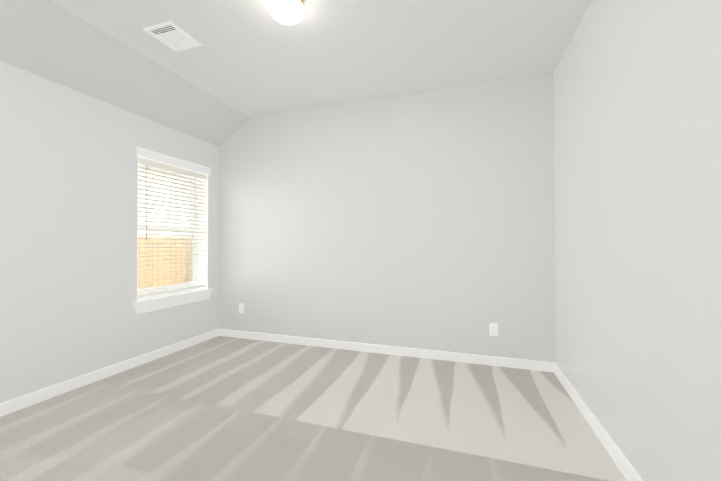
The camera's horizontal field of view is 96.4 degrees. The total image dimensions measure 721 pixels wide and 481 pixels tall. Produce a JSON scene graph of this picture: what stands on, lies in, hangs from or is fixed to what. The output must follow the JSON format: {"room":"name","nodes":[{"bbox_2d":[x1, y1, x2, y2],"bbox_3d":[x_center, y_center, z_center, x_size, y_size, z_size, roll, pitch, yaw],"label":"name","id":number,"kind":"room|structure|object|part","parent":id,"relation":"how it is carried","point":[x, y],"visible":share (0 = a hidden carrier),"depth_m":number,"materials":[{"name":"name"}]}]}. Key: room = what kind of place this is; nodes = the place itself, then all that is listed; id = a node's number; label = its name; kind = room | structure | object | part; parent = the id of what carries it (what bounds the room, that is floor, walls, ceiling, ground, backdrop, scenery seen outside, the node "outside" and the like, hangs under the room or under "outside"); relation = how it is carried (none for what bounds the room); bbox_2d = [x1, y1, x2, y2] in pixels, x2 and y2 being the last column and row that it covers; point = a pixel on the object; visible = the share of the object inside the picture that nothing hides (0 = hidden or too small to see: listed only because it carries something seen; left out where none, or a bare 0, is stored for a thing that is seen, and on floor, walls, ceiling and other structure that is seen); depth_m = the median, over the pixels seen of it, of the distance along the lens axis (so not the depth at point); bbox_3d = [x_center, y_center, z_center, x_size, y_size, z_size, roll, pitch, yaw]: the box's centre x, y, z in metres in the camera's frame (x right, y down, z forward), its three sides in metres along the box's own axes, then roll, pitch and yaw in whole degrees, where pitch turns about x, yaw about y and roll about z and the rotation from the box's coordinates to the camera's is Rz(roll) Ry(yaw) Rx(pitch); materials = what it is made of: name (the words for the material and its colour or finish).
{"room":"empty bedroom","nodes":[
{"label":"empty bedroom","id":0,"kind":"room"},
{"bbox_2d":[0,61,218,402],"bbox_3d":[-2.614,-0.262,2.133,0.215,2.919,4.365,0,0,18],"label":"wall","id":1,"kind":"structure","parent":0,"point":[68,215],"depth_m":2.63,"materials":[{"name":"paint"}]},
{"bbox_2d":[0,329,218,416],"bbox_3d":[-2.507,1.153,2.079,0.014,0.087,4.351,0,0,18],"label":"baseboard","id":2,"kind":"structure","parent":1,"relation":"attached to","point":[19,403],"depth_m":2.75,"materials":[{"name":"white paint"}]},
{"bbox_2d":[137,156,207,300],"bbox_3d":[-2.097,-0.124,3.586,0.139,1.416,0.902,0,0,18],"label":"liner","id":3,"kind":"object","parent":1,"relation":"attached to","point":[204,264],"visible":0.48,"depth_m":4.00,"materials":[{"name":"white"}]},
{"bbox_2d":[132,146,212,313],"bbox_3d":[-2.110,-0.104,3.590,0.252,1.626,1.004,0,0,18],"label":"window","id":4,"kind":"structure","parent":1,"relation":"in","point":[187,180],"depth_m":3.60,"materials":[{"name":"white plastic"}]},
{"bbox_2d":[146,165,146,239],"bbox_3d":[-2.140,-0.393,3.224,0.016,0.762,0.016,0,0,6],"label":"blind cord","id":5,"kind":"object","parent":4,"relation":"hanging from","point":[146,165],"depth_m":3.22,"materials":[{"name":"beige plastic"}]},
{"bbox_3d":[-2.197,-0.128,3.619,0.033,1.261,0.756,0,0,18],"label":"glass","id":6,"kind":"part","parent":4,"relation":"part of","materials":[{"name":"clear glass"}]},
{"bbox_2d":[174,233,174,267],"bbox_3d":[-2.063,-0.119,3.575,0.002,1.324,0.002,0,0,18],"label":"blind cord","id":7,"kind":"object","parent":4,"relation":"hanging from","point":[174,233],"depth_m":3.57,"materials":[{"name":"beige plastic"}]},
{"bbox_2d":[176,205,176,243],"bbox_3d":[-2.037,-0.119,3.566,0.002,1.324,0.002,0,0,18],"label":"blind cord","id":8,"kind":"object","parent":4,"relation":"hanging from","point":[176,226],"depth_m":3.57,"materials":[{"name":"white fabric"}]},
{"bbox_2d":[0,0,589,146],"bbox_3d":[-0.700,-1.487,1.514,3.814,0.479,4.365,0,0,18],"label":"ceiling","id":9,"kind":"structure","parent":0,"point":[246,61],"depth_m":2.57,"materials":[{"name":"paint"}]},
{"bbox_2d":[142,21,201,51],"bbox_3d":[-1.435,-1.565,2.472,0.270,0.008,0.295,0,0,18],"label":"ceiling vent","id":10,"kind":"object","parent":9,"relation":"in","point":[173,36],"visible":1,"depth_m":2.46,"materials":[{"name":"white metal"}]},
{"bbox_2d":[269,0,304,24],"bbox_3d":[-0.479,-1.509,2.097,0.227,0.126,0.227,0,0,18],"label":"ceiling light","id":11,"kind":"object","parent":9,"relation":"attached to","point":[288,12],"visible":1,"depth_m":2.05,"materials":[{"name":"white glass"}]},
{"bbox_2d":[0,336,626,480],"bbox_3d":[-0.731,1.242,1.503,4.179,0.100,4.665,0,0,18],"label":"floor","id":12,"kind":"structure","parent":0,"point":[221,408],"depth_m":2.12,"materials":[{"name":"carpet"}]},
{"bbox_2d":[219,73,554,361],"bbox_3d":[-0.026,-0.250,3.660,4.179,2.919,0.150,0,0,18],"label":"wall","id":13,"kind":"structure","parent":0,"point":[422,220],"depth_m":3.43,"materials":[{"name":"paint"}]},
{"bbox_2d":[239,303,243,313],"bbox_3d":[-1.498,0.843,4.051,0.078,0.124,0.008,0,0,18],"label":"electrical outlet","id":14,"kind":"object","parent":13,"relation":"attached to","point":[241,307],"visible":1,"depth_m":4.05,"materials":[{"name":"white plastic"}]},
{"bbox_2d":[219,329,554,371],"bbox_3d":[-0.021,1.165,3.560,3.814,0.087,0.014,0,0,18],"label":"baseboard","id":15,"kind":"structure","parent":13,"relation":"attached to","point":[472,358],"depth_m":3.41,"materials":[{"name":"white paint"}]},
{"bbox_2d":[489,323,497,335],"bbox_3d":[1.296,0.857,3.133,0.078,0.124,0.008,0,0,18],"label":"electrical outlet","id":16,"kind":"object","parent":13,"relation":"attached to","point":[493,329],"visible":1,"depth_m":3.13,"materials":[{"name":"white plastic"}]},
{"bbox_2d":[553,0,720,480],"bbox_3d":[1.160,-0.273,0.815,0.150,2.919,4.515,0,0,18],"label":"wall","id":17,"kind":"structure","parent":0,"point":[637,186],"depth_m":1.47,"materials":[{"name":"paint"}]},
{"bbox_2d":[554,363,642,480],"bbox_3d":[1.103,1.144,0.894,0.014,0.087,4.351,0,0,18],"label":"baseboard","id":18,"kind":"structure","parent":17,"relation":"attached to","point":[624,465],"depth_m":1.93,"materials":[{"name":"white paint"}]},
{"label":"outside","id":19,"kind":"structure","parent":0,"visible":0},
{"bbox_3d":[-16.501,1.644,7.907,29.784,0.200,45.000,0,0,18],"label":"ground","id":20,"kind":"structure","parent":19,"visible":0},
{"bbox_2d":[138,169,186,237],"bbox_3d":[-10.603,-2.122,6.000,0.200,7.300,45.000,0,0,18],"label":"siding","id":21,"kind":"object","parent":20,"relation":"on","point":[159,207],"depth_m":13.09,"materials":[{"name":"white"}]},
{"bbox_2d":[138,236,186,288],"bbox_3d":[-7.478,0.703,5.529,5.018,1.644,18.098,0,0,18],"label":"fence","id":22,"kind":"object","parent":20,"relation":"on","point":[158,274],"depth_m":6.99,"materials":[{"name":"brown wood"}]}
]}

